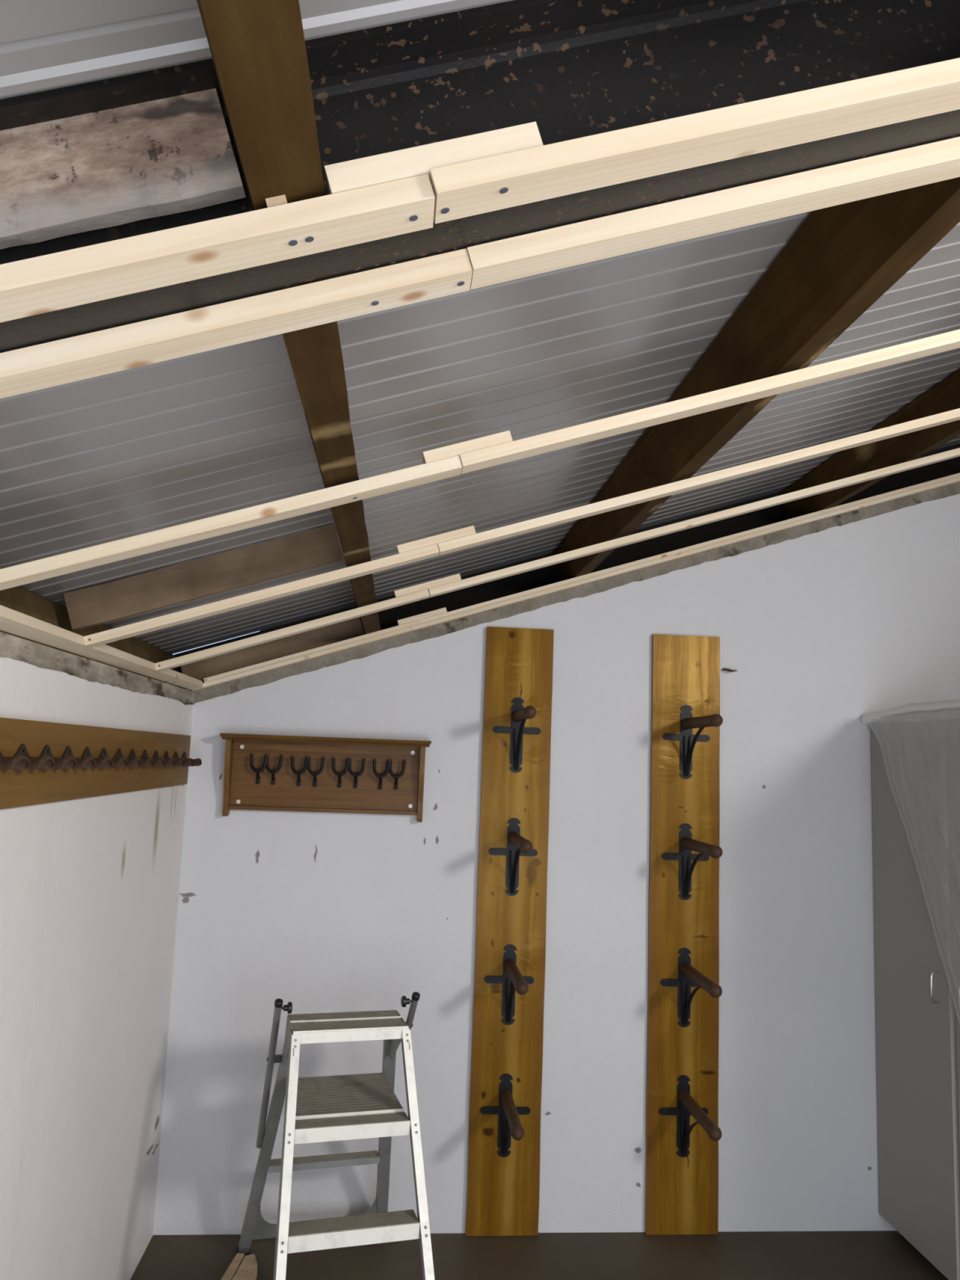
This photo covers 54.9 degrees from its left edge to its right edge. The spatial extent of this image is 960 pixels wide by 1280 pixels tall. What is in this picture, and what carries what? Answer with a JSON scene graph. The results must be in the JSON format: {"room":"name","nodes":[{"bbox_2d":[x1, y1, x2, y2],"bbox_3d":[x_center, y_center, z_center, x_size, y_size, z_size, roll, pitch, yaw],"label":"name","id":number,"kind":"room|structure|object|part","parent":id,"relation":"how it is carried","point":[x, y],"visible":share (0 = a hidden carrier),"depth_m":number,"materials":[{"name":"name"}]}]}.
{"room":"tack room","nodes":[
{"label":"tack room","id":0,"kind":"room"},
{"bbox_2d":[0,657,193,1279],"bbox_3d":[-1.031,0.951,1.300,0.100,2.070,5.064,3,-7,-5],"label":"wall","id":1,"kind":"structure","parent":0,"point":[90,886],"depth_m":2.53,"materials":[{"name":"paint"}]},
{"bbox_2d":[0,631,195,704],"bbox_3d":[-0.956,-0.027,1.575,0.008,0.057,4.274,3,-7,-5],"label":"trim","id":2,"kind":"structure","parent":1,"relation":"attached to","point":[40,655],"depth_m":2.39,"materials":[{"name":"beige wood"}]},
{"bbox_2d":[0,717,201,809],"bbox_3d":[-0.969,0.273,2.048,0.080,0.186,3.085,3,-7,-5],"label":"rack","id":3,"kind":"object","parent":1,"relation":"attached to","point":[41,762],"visible":1,"depth_m":2.33,"materials":[{"name":"brown wood"}]},
{"bbox_2d":[0,604,204,690],"bbox_3d":[-0.925,-0.093,1.462,0.052,0.038,4.429,3,-7,-5],"label":"batten","id":4,"kind":"object","parent":1,"relation":"on","point":[11,621],"visible":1,"depth_m":2.27,"materials":[{"name":"brown wood"}]},
{"bbox_3d":[-1.211,0.002,1.406,0.320,0.098,5.070,3,-7,-5],"label":"trim","id":5,"kind":"structure","parent":1,"relation":"attached to","visible":0},
{"bbox_2d":[0,586,182,688],"bbox_3d":[-1.109,-0.136,1.601,0.120,0.182,4.725,3,-7,-5],"label":"rafter","id":6,"kind":"object","parent":5,"relation":"on","point":[18,598],"visible":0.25,"depth_m":2.58,"materials":[{"name":"brown wood"}]},
{"bbox_2d":[0,0,959,353],"bbox_3d":[0.872,-0.762,1.058,4.190,1.530,0.115,3,-7,-5],"label":"steel beam","id":7,"kind":"structure","parent":5,"relation":"on","point":[574,68],"depth_m":0.96,"materials":[{"name":"black metal"}]},
{"bbox_2d":[0,88,245,249],"bbox_3d":[-0.608,-0.389,0.861,0.755,0.343,0.019,3,-7,-5],"label":"plank","id":8,"kind":"object","parent":7,"relation":"attached to","point":[107,168],"visible":1,"depth_m":0.88,"materials":[{"name":"brown wood"}]},
{"bbox_2d":[196,0,324,210],"bbox_3d":[-0.134,-0.563,0.144,0.117,0.181,1.569,3,-7,-5],"label":"rafter","id":9,"kind":"object","parent":7,"relation":"attached to","point":[258,49],"visible":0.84,"depth_m":0.70,"materials":[{"name":"brown wood"}]},
{"bbox_2d":[0,173,435,322],"bbox_3d":[-0.442,-0.296,0.805,0.795,0.281,0.048,3,-7,-5],"label":"batten","id":10,"kind":"object","parent":9,"relation":"attached to","point":[68,278],"visible":1,"depth_m":0.82,"materials":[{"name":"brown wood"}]},
{"bbox_2d":[265,194,287,207],"bbox_3d":[-0.182,-0.387,0.837,0.020,0.015,0.034,3,-7,-5],"label":"wedge","id":11,"kind":"object","parent":10,"relation":"on","point":[278,200],"visible":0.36,"depth_m":0.82,"materials":[{"name":"beige wood"}]},
{"bbox_2d":[324,121,542,195],"bbox_3d":[-0.042,-0.434,0.855,0.197,0.087,0.042,3,-7,-5],"label":"block","id":12,"kind":"object","parent":10,"relation":"on","point":[362,172],"visible":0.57,"depth_m":0.83,"materials":[{"name":"brown wood"}]},
{"bbox_2d":[282,320,380,634],"bbox_3d":[-0.344,-0.270,2.486,0.116,0.181,3.142,3,-7,-5],"label":"rafter","id":13,"kind":"object","parent":7,"relation":"attached to","point":[314,353],"visible":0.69,"depth_m":1.40,"materials":[{"name":"brown wood"}]},
{"bbox_2d":[0,455,462,590],"bbox_3d":[-0.475,-0.202,1.649,0.877,0.308,0.047,3,-7,-5],"label":"batten","id":14,"kind":"object","parent":13,"relation":"attached to","point":[247,517],"visible":1,"depth_m":1.64,"materials":[{"name":"brown wood"}]},
{"bbox_2d":[422,430,512,463],"bbox_3d":[-0.024,-0.351,1.710,0.164,0.072,0.040,3,-7,-5],"label":"block","id":15,"kind":"object","parent":14,"relation":"attached to","point":[454,450],"visible":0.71,"depth_m":1.69,"materials":[{"name":"brown wood"}]},
{"bbox_2d":[0,248,472,398],"bbox_3d":[-0.432,-0.285,0.951,0.840,0.298,0.044,3,-7,-5],"label":"batten","id":16,"kind":"object","parent":13,"relation":"attached to","point":[129,346],"visible":1,"depth_m":0.96,"materials":[{"name":"brown wood"}]},
{"bbox_2d":[82,543,439,647],"bbox_3d":[-0.541,-0.114,2.342,0.866,0.304,0.045,3,-7,-5],"label":"batten","id":17,"kind":"object","parent":13,"relation":"attached to","point":[127,631],"visible":1,"depth_m":2.32,"materials":[{"name":"brown wood"}]},
{"bbox_2d":[396,525,475,553],"bbox_3d":[-0.113,-0.257,2.398,0.202,0.085,0.038,3,-7,-5],"label":"block","id":18,"kind":"object","parent":17,"relation":"on","point":[468,531],"visible":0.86,"depth_m":2.38,"materials":[{"name":"brown wood"}]},
{"bbox_2d":[154,589,429,671],"bbox_3d":[-0.600,-0.033,2.992,0.863,0.303,0.044,2,-7,-3],"label":"batten","id":19,"kind":"object","parent":13,"relation":"attached to","point":[423,594],"visible":1,"depth_m":2.98,"materials":[{"name":"brown wood"}]},
{"bbox_2d":[394,573,461,597],"bbox_3d":[-0.172,-0.176,3.037,0.217,0.090,0.038,3,-7,-5],"label":"block","id":20,"kind":"object","parent":19,"relation":"on","point":[427,585],"visible":0.86,"depth_m":3.02,"materials":[{"name":"brown wood"}]},
{"bbox_2d":[429,57,959,223],"bbox_3d":[1.341,-0.790,1.023,2.756,0.925,0.049,3,-7,-5],"label":"batten","id":21,"kind":"object","parent":7,"relation":"attached to","point":[536,174],"visible":0.99,"depth_m":0.87,"materials":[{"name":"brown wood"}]},
{"bbox_2d":[466,136,959,289],"bbox_3d":[1.351,-0.779,1.166,2.713,0.913,0.044,3,-7,-5],"label":"batten","id":22,"kind":"object","parent":7,"relation":"attached to","point":[495,262],"visible":0.95,"depth_m":1.02,"materials":[{"name":"brown wood"}]},
{"bbox_2d":[551,177,959,581],"bbox_3d":[0.513,-0.507,2.591,0.120,0.182,3.142,3,-7,-5],"label":"rafter","id":23,"kind":"object","parent":7,"relation":"attached to","point":[842,258],"visible":0.74,"depth_m":1.71,"materials":[{"name":"brown wood"}]},
{"bbox_2d":[428,448,959,597],"bbox_3d":[1.182,-0.525,3.223,2.689,0.903,0.044,3,-7,-6],"label":"batten","id":24,"kind":"object","parent":23,"relation":"attached to","point":[616,543],"visible":0.99,"depth_m":3.14,"materials":[{"name":"brown wood"}]},
{"bbox_2d":[459,328,959,474],"bbox_3d":[1.308,-0.695,1.873,2.675,0.898,0.048,3,-7,-5],"label":"batten","id":25,"kind":"object","parent":23,"relation":"attached to","point":[614,425],"visible":0.97,"depth_m":1.75,"materials":[{"name":"brown wood"}]},
{"bbox_2d":[779,368,959,519],"bbox_3d":[1.580,-0.802,2.721,0.121,0.182,3.142,3,-7,-5],"label":"rafter","id":26,"kind":"object","parent":7,"relation":"attached to","point":[944,397],"visible":0.71,"depth_m":3.39,"materials":[{"name":"brown wood"}]},
{"bbox_2d":[0,0,959,653],"bbox_3d":[0.662,-0.739,1.689,4.505,1.494,5.022,3,-7,-5],"label":"corrugated roof","id":27,"kind":"structure","parent":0,"point":[96,460],"depth_m":1.89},
{"bbox_2d":[63,524,343,631],"bbox_3d":[-0.764,-0.177,2.583,0.754,0.336,0.027,3,-7,-5],"label":"board","id":28,"kind":"object","parent":27,"relation":"attached to","point":[110,602],"visible":1,"depth_m":2.57,"materials":[{"name":"brown wood"}]},
{"bbox_2d":[437,408,959,555],"bbox_3d":[1.240,-0.605,2.583,2.686,0.902,0.044,3,-7,-6],"label":"batten","id":29,"kind":"object","parent":27,"relation":"attached to","point":[560,517],"visible":0.99,"depth_m":2.47,"materials":[{"name":"brown wood"}]},
{"bbox_2d":[130,1231,946,1279],"bbox_3d":[0.813,2.021,0.899,4.206,0.120,6.014,3,-7,-5],"label":"floor","id":30,"kind":"structure","parent":0,"point":[766,1255],"depth_m":3.38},
{"bbox_2d":[221,1253,244,1279],"bbox_3d":[-0.877,2.136,2.893,0.041,0.036,0.749,1,-7,6],"label":"timber offcut","id":31,"kind":"object","parent":30,"relation":"on","point":[237,1261],"visible":0.71,"depth_m":3.18,"materials":[{"name":"beige wood"}]},
{"bbox_2d":[231,1253,257,1279],"bbox_3d":[-0.831,2.136,2.891,0.063,0.040,0.736,1,-7,7],"label":"timber offcut","id":32,"kind":"object","parent":30,"relation":"on","point":[247,1270],"visible":1,"depth_m":3.16,"materials":[{"name":"beige wood"}]},
{"bbox_2d":[235,991,435,1279],"bbox_3d":[-0.438,1.667,2.932,0.546,1.008,1.155,4,-8,-16],"label":"stepladder","id":33,"kind":"object","parent":30,"relation":"on","point":[323,1108],"visible":0.99,"depth_m":2.87,"materials":[{"name":"metal"}]},
{"bbox_3d":[-0.632,1.200,3.014,0.037,0.036,0.036,4,-8,-16],"label":"wing knob","id":34,"kind":"part","parent":33,"relation":"part of","materials":[{"name":"black plastic"}]},
{"bbox_3d":[-0.608,1.298,2.932,0.003,0.174,0.309,4,-8,-16],"label":"plate","id":35,"kind":"part","parent":33,"relation":"part of","materials":[{"name":"metal"}]},
{"bbox_3d":[-0.588,2.083,3.345,0.451,0.153,0.077,4,-8,-16],"label":"cross plate","id":36,"kind":"part","parent":33,"relation":"part of","materials":[{"name":"metal"}]},
{"bbox_3d":[-0.265,1.323,3.031,0.003,0.174,0.309,4,-8,-16],"label":"plate","id":37,"kind":"part","parent":33,"relation":"part of","materials":[{"name":"metal"}]},
{"bbox_3d":[-0.247,1.222,3.124,0.037,0.036,0.036,4,-8,-16],"label":"wing knob","id":38,"kind":"part","parent":33,"relation":"part of","materials":[{"name":"black plastic"}]},
{"bbox_2d":[465,626,553,1235],"bbox_3d":[0.142,1.086,3.482,0.280,2.336,0.419,3,-7,-5],"label":"rack","id":39,"kind":"object","parent":30,"relation":"on","point":[504,1148],"visible":1,"depth_m":3.65,"materials":[{"name":"orange wood"}]},
{"bbox_2d":[644,634,723,1235],"bbox_3d":[0.840,1.118,3.539,0.287,2.339,0.419,3,-7,-5],"label":"rack","id":40,"kind":"object","parent":30,"relation":"on","point":[683,1133],"visible":1,"depth_m":3.71,"materials":[{"name":"orange wood"}]},
{"bbox_2d":[870,720,959,1279],"bbox_3d":[1.967,1.252,2.931,0.610,2.004,1.770,3,-7,-5],"label":"wardrobe","id":41,"kind":"object","parent":30,"relation":"on","point":[917,1027],"visible":0.93,"depth_m":3.48,"materials":[{"name":"grey laminate"}]},
{"bbox_2d":[861,699,959,1025],"bbox_3d":[1.877,0.845,2.908,0.470,1.347,1.908,3,-7,-5],"label":"sheet","id":42,"kind":"object","parent":41,"relation":"on","point":[942,717],"visible":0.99,"depth_m":3.36,"materials":[{"name":"white fabric"}]},
{"bbox_3d":[1.643,1.255,3.338,0.032,0.116,0.008,3,-7,-5],"label":"handle","id":43,"kind":"part","parent":41,"relation":"part of","materials":[{"name":"silver metal"}]},
{"bbox_3d":[1.701,1.210,2.943,0.018,1.935,0.602,3,-7,-5],"label":"door","id":44,"kind":"part","parent":41,"relation":"part of","materials":[{"name":"grey laminate"}]},
{"bbox_2d":[153,493,959,1235],"bbox_3d":[0.628,0.687,3.914,4.206,3.376,0.250,3,-7,-5],"label":"wall","id":45,"kind":"structure","parent":0,"point":[824,630],"depth_m":3.71,"materials":[{"name":"white paint"}]},
{"bbox_2d":[192,626,411,691],"bbox_3d":[-0.711,0.075,3.722,0.857,0.296,0.040,3,-7,-5],"label":"batten","id":46,"kind":"object","parent":45,"relation":"attached to","point":[406,630],"visible":0.95,"depth_m":3.71,"materials":[{"name":"brown wood"}]},
{"bbox_2d":[203,620,417,682],"bbox_3d":[-0.675,0.047,3.731,0.838,0.289,0.040,3,-7,-5],"label":"batten","id":47,"kind":"object","parent":45,"relation":"attached to","point":[414,623],"visible":0.87,"depth_m":3.71,"materials":[{"name":"brown wood"}]},
{"bbox_2d":[397,607,447,625],"bbox_3d":[-0.236,-0.095,3.785,0.201,0.084,0.034,3,-7,-5],"label":"block","id":48,"kind":"object","parent":47,"relation":"on","point":[438,611],"visible":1,"depth_m":3.77,"materials":[{"name":"brown wood"}]},
{"bbox_2d":[219,733,431,822],"bbox_3d":[-0.609,0.544,3.640,0.818,0.321,0.109,3,-7,-5],"label":"rack","id":49,"kind":"object","parent":45,"relation":"attached to","point":[305,780],"visible":1,"depth_m":3.67,"materials":[{"name":"brown wood"}]},
{"bbox_3d":[-0.990,0.540,3.625,0.020,0.298,0.073,3,-7,-5],"label":"panel","id":50,"kind":"part","parent":49,"relation":"part of","materials":[{"name":"brown wood"}]},
{"bbox_3d":[-0.873,0.537,3.633,0.015,0.058,0.042,3,-7,-5],"label":"hook stem","id":51,"kind":"part","parent":49,"relation":"part of","materials":[{"name":"black metal"}]},
{"bbox_3d":[-0.815,0.541,3.638,0.015,0.058,0.042,3,-7,-5],"label":"hook stem","id":52,"kind":"part","parent":49,"relation":"part of","materials":[{"name":"black metal"}]},
{"bbox_3d":[-0.715,0.548,3.646,0.015,0.058,0.042,3,-7,-5],"label":"hook stem","id":53,"kind":"part","parent":49,"relation":"part of","materials":[{"name":"black metal"}]},
{"bbox_3d":[-0.652,0.552,3.651,0.015,0.058,0.042,3,-7,-5],"label":"hook stem","id":54,"kind":"part","parent":49,"relation":"part of","materials":[{"name":"black metal"}]},
{"bbox_3d":[-0.618,0.675,3.663,0.737,0.015,0.029,3,-7,-5],"label":"rail","id":55,"kind":"part","parent":49,"relation":"part of","materials":[{"name":"brown wood"}]},
{"bbox_3d":[-0.615,0.561,3.683,0.737,0.215,0.019,3,-7,-5],"label":"panel","id":56,"kind":"part","parent":49,"relation":"part of","materials":[{"name":"brown wood"}]},
{"bbox_2d":[219,733,431,746],"bbox_3d":[-0.603,0.397,3.659,0.818,0.023,0.109,3,-7,-5],"label":"shelf","id":57,"kind":"object","parent":49,"relation":"attached to","point":[231,739],"depth_m":3.63,"materials":[{"name":"brown wood"}]},
{"bbox_3d":[-0.610,0.433,3.696,0.737,0.040,0.025,3,-7,-5],"label":"rail","id":58,"kind":"part","parent":49,"relation":"part of","materials":[{"name":"brown wood"}]},
{"bbox_3d":[-0.556,0.555,3.659,0.015,0.058,0.042,3,-7,-5],"label":"hook stem","id":59,"kind":"part","parent":49,"relation":"part of","materials":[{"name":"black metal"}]},
{"bbox_3d":[-0.493,0.558,3.664,0.015,0.058,0.042,3,-7,-5],"label":"hook stem","id":60,"kind":"part","parent":49,"relation":"part of","materials":[{"name":"black metal"}]},
{"bbox_3d":[-0.396,0.564,3.672,0.015,0.058,0.042,3,-7,-5],"label":"hook stem","id":61,"kind":"part","parent":49,"relation":"part of","materials":[{"name":"black metal"}]},
{"bbox_3d":[-0.334,0.566,3.677,0.015,0.058,0.042,3,-7,-5],"label":"hook stem","id":62,"kind":"part","parent":49,"relation":"part of","materials":[{"name":"black metal"}]},
{"bbox_3d":[-0.234,0.576,3.687,0.020,0.298,0.073,3,-7,-5],"label":"panel","id":63,"kind":"part","parent":49,"relation":"part of","materials":[{"name":"brown wood"}]},
{"bbox_2d":[173,443,959,688],"bbox_3d":[0.566,-0.352,4.196,4.280,1.636,0.030,3,-7,-5],"label":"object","id":64,"kind":"structure","parent":45,"relation":"attached to","point":[513,584],"depth_m":4.20,"materials":[{"name":"black"}]},
{"bbox_2d":[194,482,959,703],"bbox_3d":[0.673,-0.273,3.910,3.606,1.233,0.006,3,-7,-5],"label":"trim","id":65,"kind":"structure","parent":45,"relation":"attached to","point":[364,651],"depth_m":3.87,"materials":[{"name":"beige wood"}]},
{"bbox_2d":[410,472,959,631],"bbox_3d":[1.094,-0.425,3.943,2.736,0.914,0.041,3,-7,-5],"label":"batten","id":66,"kind":"object","parent":45,"relation":"attached to","point":[681,555],"visible":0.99,"depth_m":3.90,"materials":[{"name":"brown wood"}]},
{"bbox_2d":[721,667,737,671],"bbox_3d":[1.040,0.127,3.873,0.069,0.016,0.029,-3,-9,36],"label":"nail","id":67,"kind":"object","parent":45,"relation":"attached to","point":[724,668],"visible":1,"depth_m":3.86,"materials":[{"name":"grey metal"}]},
{"bbox_3d":[0.572,-0.250,4.059,4.280,1.458,0.215,3,-7,-5],"label":"plate","id":68,"kind":"object","parent":45,"relation":"attached to","visible":0},
{"bbox_2d":[180,617,364,683],"bbox_3d":[-0.857,0.053,3.854,0.755,0.340,0.027,3,-7,-5],"label":"board","id":69,"kind":"object","parent":68,"relation":"on","point":[353,628],"visible":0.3,"depth_m":3.84,"materials":[{"name":"brown wood"}]}
]}

